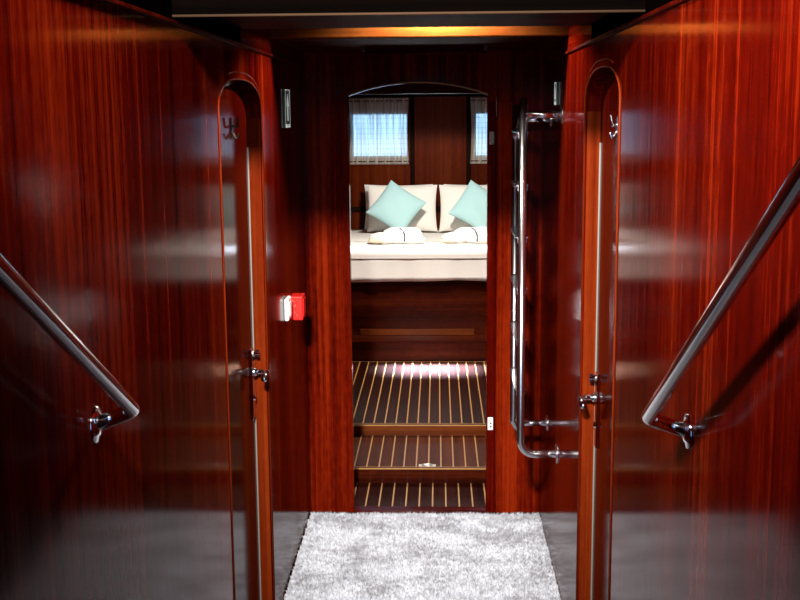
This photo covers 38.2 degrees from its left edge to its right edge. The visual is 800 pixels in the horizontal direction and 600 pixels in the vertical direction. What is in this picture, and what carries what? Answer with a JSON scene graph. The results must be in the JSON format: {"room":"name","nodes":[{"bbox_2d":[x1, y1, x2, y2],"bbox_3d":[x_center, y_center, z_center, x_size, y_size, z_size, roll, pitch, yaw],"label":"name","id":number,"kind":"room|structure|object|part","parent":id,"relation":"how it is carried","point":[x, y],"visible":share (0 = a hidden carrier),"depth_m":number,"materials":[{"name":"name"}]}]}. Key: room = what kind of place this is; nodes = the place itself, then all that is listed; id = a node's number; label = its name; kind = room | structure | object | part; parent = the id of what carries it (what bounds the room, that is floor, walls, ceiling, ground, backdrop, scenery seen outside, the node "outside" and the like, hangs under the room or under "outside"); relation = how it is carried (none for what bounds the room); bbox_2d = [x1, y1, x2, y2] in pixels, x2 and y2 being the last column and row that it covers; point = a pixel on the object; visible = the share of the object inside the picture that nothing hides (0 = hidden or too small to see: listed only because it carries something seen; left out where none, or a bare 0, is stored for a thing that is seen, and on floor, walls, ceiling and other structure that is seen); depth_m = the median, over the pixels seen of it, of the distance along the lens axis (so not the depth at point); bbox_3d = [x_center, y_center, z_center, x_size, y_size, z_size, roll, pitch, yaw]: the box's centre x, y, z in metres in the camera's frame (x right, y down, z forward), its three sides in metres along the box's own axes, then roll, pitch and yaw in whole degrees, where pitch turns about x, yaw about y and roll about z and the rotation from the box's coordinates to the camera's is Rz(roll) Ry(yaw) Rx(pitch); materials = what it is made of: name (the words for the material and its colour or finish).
{"room":"ship interior","nodes":[
{"label":"ship interior","id":0,"kind":"room"},
{"bbox_2d":[0,0,311,599],"bbox_3d":[-0.514,0.475,1.876,0.044,1.908,6.115,0,9,2],"label":"wall","id":1,"kind":"structure","parent":0,"point":[110,182],"depth_m":2.10,"materials":[{"name":"brown wood"}]},
{"bbox_2d":[0,252,139,442],"bbox_3d":[-0.477,-0.055,1.215,0.083,0.776,1.266,0,9,2],"label":"handrail","id":2,"kind":"object","parent":1,"relation":"attached to","point":[12,281],"visible":1,"depth_m":1.53,"materials":[{"name":"silver metal"}]},
{"bbox_2d":[119,0,240,42],"bbox_3d":[-0.547,-0.761,0.898,0.050,0.838,4.580,0,9,2],"label":"trim","id":3,"kind":"structure","parent":1,"relation":"attached to","point":[215,25],"depth_m":2.64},
{"bbox_2d":[99,0,303,66],"bbox_3d":[-0.497,-0.468,1.722,0.011,0.009,6.115,0,9,2],"label":"trim","id":4,"kind":"structure","parent":1,"relation":"attached to","point":[117,3],"depth_m":2.52,"materials":[{"name":"brown wood"}]},
{"bbox_2d":[220,81,269,599],"bbox_3d":[-0.473,0.258,3.403,0.098,1.839,0.760,0,9,2],"label":"door","id":5,"kind":"structure","parent":1,"relation":"in","point":[242,371],"depth_m":3.50,"materials":[{"name":"brown wood"}]},
{"bbox_3d":[-0.473,0.270,3.712,0.006,0.230,0.042,0,9,2],"label":"handle plate","id":6,"kind":"part","parent":5,"relation":"part of","materials":[{"name":"silver metal"}]},
{"bbox_3d":[-0.443,0.237,3.669,0.056,0.032,0.101,0,9,2],"label":"lever","id":7,"kind":"part","parent":5,"relation":"part of","materials":[{"name":"silver metal"}]},
{"bbox_2d":[218,71,274,599],"bbox_3d":[-0.441,0.261,3.412,0.005,1.837,0.730,0,9,2],"label":"trim","id":8,"kind":"structure","parent":1,"relation":"attached to","point":[231,79],"depth_m":3.50,"materials":[{"name":"brown wood"}]},
{"bbox_2d":[247,118,271,599],"bbox_3d":[-0.454,0.272,3.758,0.039,1.705,0.005,0,9,2],"label":"trim","id":9,"kind":"structure","parent":1,"relation":"attached to","point":[253,124],"depth_m":3.74,"materials":[{"name":"brown wood"}]},
{"bbox_2d":[240,27,302,64],"bbox_3d":[-0.446,-0.911,3.969,0.048,0.148,1.535,0,9,2],"label":"trim","id":10,"kind":"structure","parent":1,"relation":"attached to","point":[259,39],"depth_m":3.74,"materials":[{"name":"brown wood"}]},
{"bbox_2d":[283,89,289,127],"bbox_3d":[-0.414,-0.700,4.226,0.007,0.137,0.125,0,9,2],"label":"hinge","id":11,"kind":"object","parent":1,"relation":"attached to","point":[286,93],"visible":1,"depth_m":4.20,"materials":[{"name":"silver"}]},
{"bbox_2d":[284,296,291,320],"bbox_3d":[-0.407,0.030,4.202,0.019,0.082,0.085,0,9,2],"label":"wall switch","id":12,"kind":"object","parent":1,"relation":"attached to","point":[287,301],"visible":1,"depth_m":4.17,"materials":[{"name":"white plastic"}]},
{"bbox_2d":[290,293,305,319],"bbox_3d":[-0.386,0.025,4.373,0.050,0.090,0.096,0,9,2],"label":"fire alarm","id":13,"kind":"object","parent":1,"relation":"attached to","point":[298,300],"visible":0.96,"depth_m":4.33,"materials":[{"name":"red plastic"}]},
{"bbox_3d":[-0.362,0.025,4.372,0.002,0.066,0.071,0,9,2],"label":"panel","id":14,"kind":"part","parent":13,"relation":"part of","materials":[{"name":"red plastic"}]},
{"bbox_2d":[172,10,644,17],"bbox_3d":[0.015,-0.591,2.379,0.986,0.006,0.006,0,9,2],"label":"trim","id":15,"kind":"structure","parent":1,"relation":"attached to","point":[559,11],"depth_m":2.38,"materials":[{"name":"black wood"}]},
{"bbox_2d":[172,0,644,14],"bbox_3d":[0.012,-1.002,2.325,1.074,0.828,0.030,0,9,2],"label":"ceiling","id":16,"kind":"structure","parent":1,"relation":"attached to","point":[179,7],"depth_m":2.38,"materials":[{"name":"black"}]},
{"bbox_2d":[270,26,568,38],"bbox_3d":[0.061,-0.911,3.789,0.986,0.098,0.028,0,9,2],"label":"trim","id":17,"kind":"structure","parent":1,"relation":"attached to","point":[491,31],"depth_m":3.78,"materials":[{"name":"brown wood"}]},
{"bbox_2d":[287,361,537,589],"bbox_3d":[0.088,1.044,4.070,3.000,0.172,10.300,0,9,2],"label":"floor","id":18,"kind":"structure","parent":0,"point":[385,393],"depth_m":6.04,"materials":[{"name":"brown wood"}]},
{"bbox_2d":[351,229,486,334],"bbox_3d":[0.295,-0.093,8.271,1.720,0.720,1.354,0,9,2],"label":"bed","id":19,"kind":"object","parent":18,"relation":"on","point":[430,287],"visible":0.43,"depth_m":7.63,"materials":[{"name":"brown wood"}]},
{"bbox_2d":[366,180,426,226],"bbox_3d":[-0.028,-0.674,8.406,0.407,0.387,0.198,3,10,21],"label":"cushion","id":20,"kind":"object","parent":19,"relation":"on","point":[395,207],"visible":0.93,"depth_m":8.37,"materials":[{"name":"teal fabric"}]},
{"bbox_2d":[368,227,425,243],"bbox_3d":[-0.019,-0.446,7.900,0.396,0.102,0.223,0,9,2],"label":"towel","id":21,"kind":"object","parent":19,"relation":"on","point":[404,235],"visible":1,"depth_m":7.82,"materials":[{"name":"beige fabric"}]},
{"bbox_2d":[364,184,432,229],"bbox_3d":[-0.011,-0.703,8.729,0.520,0.338,0.137,0,9,2],"label":"pillow","id":22,"kind":"object","parent":19,"relation":"on","point":[366,188],"visible":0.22,"depth_m":8.72,"materials":[{"name":"beige fabric"}]},
{"bbox_2d":[367,185,437,231],"bbox_3d":[0.017,-0.683,8.594,0.528,0.341,0.148,0,9,4],"label":"pillow","id":23,"kind":"object","parent":19,"relation":"on","point":[425,219],"visible":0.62,"depth_m":8.56,"materials":[{"name":"beige fabric"}]},
{"bbox_3d":[0.294,-0.334,8.231,1.700,0.221,1.354,0,9,2],"label":"mattress","id":24,"kind":"part","parent":19,"relation":"part of","materials":[{"name":"white fabric"}]},
{"bbox_2d":[439,185,486,231],"bbox_3d":[0.554,-0.684,8.576,0.530,0.341,0.146,0,9,2],"label":"pillow","id":25,"kind":"object","parent":19,"relation":"on","point":[449,194],"visible":0.36,"depth_m":8.55,"materials":[{"name":"beige fabric"}]},
{"bbox_2d":[440,227,486,242],"bbox_3d":[0.473,-0.447,7.884,0.399,0.102,0.222,0,9,2],"label":"towel","id":26,"kind":"object","parent":19,"relation":"on","point":[462,234],"visible":0.86,"depth_m":7.81,"materials":[{"name":"beige fabric"}]},
{"bbox_2d":[448,180,486,226],"bbox_3d":[0.568,-0.675,8.386,0.405,0.383,0.195,3,10,19],"label":"cushion","id":27,"kind":"object","parent":19,"relation":"on","point":[471,208],"visible":0.68,"depth_m":8.34,"materials":[{"name":"teal fabric"}]},
{"bbox_2d":[352,335,485,360],"bbox_3d":[0.254,0.316,7.582,2.400,0.135,0.204,0,9,2],"label":"step","id":28,"kind":"structure","parent":18,"relation":"on","point":[365,347],"depth_m":7.49,"materials":[{"name":"brown wood"}]},
{"bbox_2d":[354,469,485,482],"bbox_3d":[0.133,0.828,5.421,3.000,0.064,0.009,0,9,2],"label":"trim","id":29,"kind":"structure","parent":18,"relation":"attached to","point":[360,475],"depth_m":5.42,"materials":[{"name":"brown wood"}]},
{"bbox_2d":[354,426,485,435],"bbox_3d":[0.151,0.676,5.973,3.000,0.049,0.010,0,9,2],"label":"trim","id":30,"kind":"structure","parent":18,"relation":"attached to","point":[358,430],"depth_m":5.97,"materials":[{"name":"brown wood"}]},
{"bbox_2d":[282,511,560,599],"bbox_3d":[0.056,1.144,3.549,0.993,0.040,2.875,0,9,2],"label":"shag rug","id":31,"kind":"object","parent":18,"relation":"on","point":[341,556],"visible":1,"depth_m":4.45,"materials":[{"name":"grey carpet"}]},
{"bbox_2d":[218,13,608,52],"bbox_3d":[0.051,-1.216,3.523,1.074,0.792,2.405,0,9,2],"label":"ceiling","id":32,"kind":"structure","parent":0,"point":[549,19],"depth_m":3.19,"materials":[{"name":"paint"}]},
{"bbox_2d":[362,45,486,54],"bbox_3d":[0.092,-0.934,4.308,0.467,0.029,0.034,0,9,2],"label":"trim","id":33,"kind":"structure","parent":32,"relation":"attached to","point":[445,49],"depth_m":4.30,"materials":[{"name":"brown wood"}]},
{"bbox_2d":[349,96,486,228],"bbox_3d":[0.246,-0.755,8.931,3.100,2.060,0.080,0,9,2],"label":"wall","id":34,"kind":"structure","parent":0,"point":[440,122],"depth_m":8.84,"materials":[{"name":"brown wood"}]},
{"bbox_2d":[349,98,409,164],"bbox_3d":[-0.161,-1.286,8.796,0.474,0.502,0.022,0,9,2],"label":"curtain","id":35,"kind":"object","parent":34,"relation":"hanging from","point":[370,120],"visible":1,"depth_m":8.80,"materials":[{"name":"white fabric"}]},
{"bbox_3d":[-0.163,-1.510,8.759,0.474,0.008,0.008,0,9,2],"label":"rod","id":36,"kind":"part","parent":35,"relation":"part of","materials":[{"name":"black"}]},
{"bbox_3d":[-0.160,-1.060,8.832,0.474,0.008,0.008,0,9,2],"label":"rod","id":37,"kind":"part","parent":35,"relation":"part of","materials":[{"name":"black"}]},
{"bbox_2d":[350,206,440,210],"bbox_3d":[0.244,-0.704,8.889,3.000,0.036,0.020,0,9,2],"label":"trim","id":38,"kind":"structure","parent":34,"relation":"attached to","point":[438,208],"depth_m":8.90,"materials":[{"name":"brown wood"}]},
{"bbox_2d":[408,112,408,156],"bbox_3d":[-0.153,-1.263,8.853,0.446,0.350,0.038,0,9,2],"label":"window","id":39,"kind":"structure","parent":34,"relation":"in","point":[408,112],"depth_m":8.83,"materials":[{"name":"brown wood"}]},
{"bbox_2d":[410,97,414,184],"bbox_3d":[0.096,-1.073,8.840,0.034,1.320,0.034,0,9,2],"label":"trim","id":40,"kind":"structure","parent":34,"relation":"attached to","point":[412,124],"depth_m":8.81,"materials":[{"name":"brown wood"}]},
{"bbox_2d":[349,94,486,96],"bbox_3d":[0.237,-1.632,8.733,3.000,0.185,0.030,0,9,2],"label":"trim","id":41,"kind":"structure","parent":34,"relation":"attached to","point":[377,95],"depth_m":8.74,"materials":[{"name":"brown wood"}]},
{"bbox_2d":[466,96,470,184],"bbox_3d":[0.524,-1.075,8.826,0.034,1.320,0.034,0,9,2],"label":"trim","id":42,"kind":"structure","parent":34,"relation":"attached to","point":[468,104],"depth_m":8.79,"materials":[{"name":"brown wood"}]},
{"bbox_2d":[469,97,486,163],"bbox_3d":[0.769,-1.288,8.765,0.487,0.502,0.022,0,9,2],"label":"curtain","id":43,"kind":"object","parent":34,"relation":"hanging from","point":[478,105],"visible":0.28,"depth_m":8.77,"materials":[{"name":"white fabric"}]},
{"bbox_2d":[302,50,542,512],"bbox_3d":[0.113,-0.096,4.885,3.100,2.060,0.045,0,9,2],"label":"wall","id":44,"kind":"structure","parent":0,"point":[506,76],"depth_m":4.82,"materials":[{"name":"brown wood"}]},
{"bbox_2d":[336,103,353,511],"bbox_3d":[-0.232,0.053,4.917,0.050,1.760,0.050,0,9,2],"label":"trim","id":45,"kind":"structure","parent":44,"relation":"attached to","point":[342,147],"depth_m":4.89,"materials":[{"name":"brown wood"}]},
{"bbox_2d":[348,81,487,95],"bbox_3d":[0.072,-0.868,4.734,0.576,0.058,0.006,0,9,2],"label":"trim","id":46,"kind":"structure","parent":44,"relation":"attached to","point":[409,81],"depth_m":4.73,"materials":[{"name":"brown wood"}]},
{"bbox_2d":[354,506,485,512],"bbox_3d":[0.088,0.916,5.042,0.575,0.012,0.058,0,9,2],"label":"trim","id":47,"kind":"structure","parent":44,"relation":"attached to","point":[360,509],"depth_m":5.03,"materials":[{"name":"brown wood"}]},
{"bbox_2d":[486,98,496,512],"bbox_3d":[0.387,0.045,4.893,0.038,1.775,0.055,0,9,2],"label":"trim","id":48,"kind":"structure","parent":44,"relation":"attached to","point":[492,106],"depth_m":4.87,"materials":[{"name":"brown wood"}]},
{"bbox_3d":[0.387,0.530,4.947,0.023,0.056,0.004,0,9,2],"label":"strike plate","id":49,"kind":"part","parent":48,"relation":"part of","materials":[{"name":"white plastic"}]},
{"bbox_3d":[0.377,-0.667,4.752,0.023,0.055,0.004,0,9,2],"label":"hinge plate","id":50,"kind":"part","parent":48,"relation":"part of","materials":[{"name":"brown metal"}]},
{"bbox_2d":[496,102,512,512],"bbox_3d":[0.439,0.056,4.870,0.060,1.760,0.011,0,9,2],"label":"trim","id":51,"kind":"structure","parent":44,"relation":"attached to","point":[504,108],"depth_m":4.86,"materials":[{"name":"brown wood"}]},
{"bbox_2d":[538,0,799,599],"bbox_3d":[0.515,0.472,1.842,0.044,1.908,6.115,0,9,2],"label":"wall","id":52,"kind":"structure","parent":0,"point":[710,89],"depth_m":1.99,"materials":[{"name":"brown wood"}]},
{"bbox_2d":[509,97,562,463],"bbox_3d":[0.496,-0.084,4.296,0.155,1.316,0.459,0,9,2],"label":"boarding ladder","id":53,"kind":"object","parent":52,"relation":"attached to","point":[521,116],"visible":1,"depth_m":4.17,"materials":[{"name":"silver metal"}]},
{"bbox_3d":[0.456,-0.111,4.493,0.048,1.286,0.029,0,9,2],"label":"rail","id":54,"kind":"part","parent":53,"relation":"part of","materials":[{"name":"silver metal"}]},
{"bbox_2d":[554,82,557,104],"bbox_3d":[0.564,-0.746,4.173,0.007,0.080,0.060,0,9,2],"label":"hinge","id":55,"kind":"object","parent":52,"relation":"attached to","point":[555,83],"visible":1,"depth_m":4.15,"materials":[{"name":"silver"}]},
{"bbox_2d":[542,24,591,62],"bbox_3d":[0.579,-0.914,3.935,0.048,0.148,1.535,0,9,2],"label":"trim","id":56,"kind":"structure","parent":52,"relation":"attached to","point":[577,35],"depth_m":3.71,"materials":[{"name":"brown wood"}]},
{"bbox_2d":[579,111,600,599],"bbox_3d":[0.571,0.300,3.493,0.039,1.718,0.005,0,9,2],"label":"trim","id":57,"kind":"structure","parent":52,"relation":"attached to","point":[593,117],"depth_m":3.46,"materials":[{"name":"brown wood"}]},
{"bbox_2d":[578,71,618,599],"bbox_3d":[0.567,0.279,3.169,0.098,1.856,0.696,0,9,2],"label":"door","id":58,"kind":"structure","parent":52,"relation":"in","point":[601,397],"depth_m":3.30,"materials":[{"name":"brown wood"}]},
{"bbox_3d":[0.554,0.297,3.411,0.056,0.032,0.101,0,9,2],"label":"lever","id":59,"kind":"part","parent":58,"relation":"part of","materials":[{"name":"silver metal"}]},
{"bbox_3d":[0.587,0.330,3.452,0.006,0.230,0.042,0,9,2],"label":"handle plate","id":60,"kind":"part","parent":58,"relation":"part of","materials":[{"name":"silver metal"}]},
{"bbox_2d":[576,58,620,599],"bbox_3d":[0.536,0.282,3.180,0.005,1.854,0.666,0,9,2],"label":"trim","id":61,"kind":"structure","parent":52,"relation":"attached to","point":[604,66],"depth_m":3.09,"materials":[{"name":"brown wood"}]},
{"bbox_2d":[541,0,688,64],"bbox_3d":[0.482,-0.470,1.689,0.011,0.009,6.115,0,9,2],"label":"trim","id":62,"kind":"structure","parent":52,"relation":"attached to","point":[674,3],"depth_m":2.59,"materials":[{"name":"brown wood"}]},
{"bbox_2d":[591,0,673,38],"bbox_3d":[0.476,-0.763,0.864,0.050,0.838,4.580,0,9,2],"label":"trim","id":63,"kind":"structure","parent":52,"relation":"attached to","point":[610,21],"depth_m":2.73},
{"bbox_2d":[642,156,799,448],"bbox_3d":[0.431,-0.066,1.258,0.088,0.873,1.414,0,9,2],"label":"handrail","id":64,"kind":"object","parent":52,"relation":"attached to","point":[785,202],"visible":1,"depth_m":1.43,"materials":[{"name":"silver metal"}]},
{"bbox_3d":[0.172,-1.448,6.781,3.100,0.080,4.105,0,9,2],"label":"ceiling","id":65,"kind":"structure","parent":0,"visible":0},
{"bbox_2d":[355,83,481,94],"bbox_3d":[0.162,-1.254,6.456,3.000,0.200,0.050,0,9,2],"label":"trim","id":66,"kind":"structure","parent":65,"relation":"attached to","point":[412,88],"depth_m":6.45,"materials":[{"name":"brown wood"}]}
]}

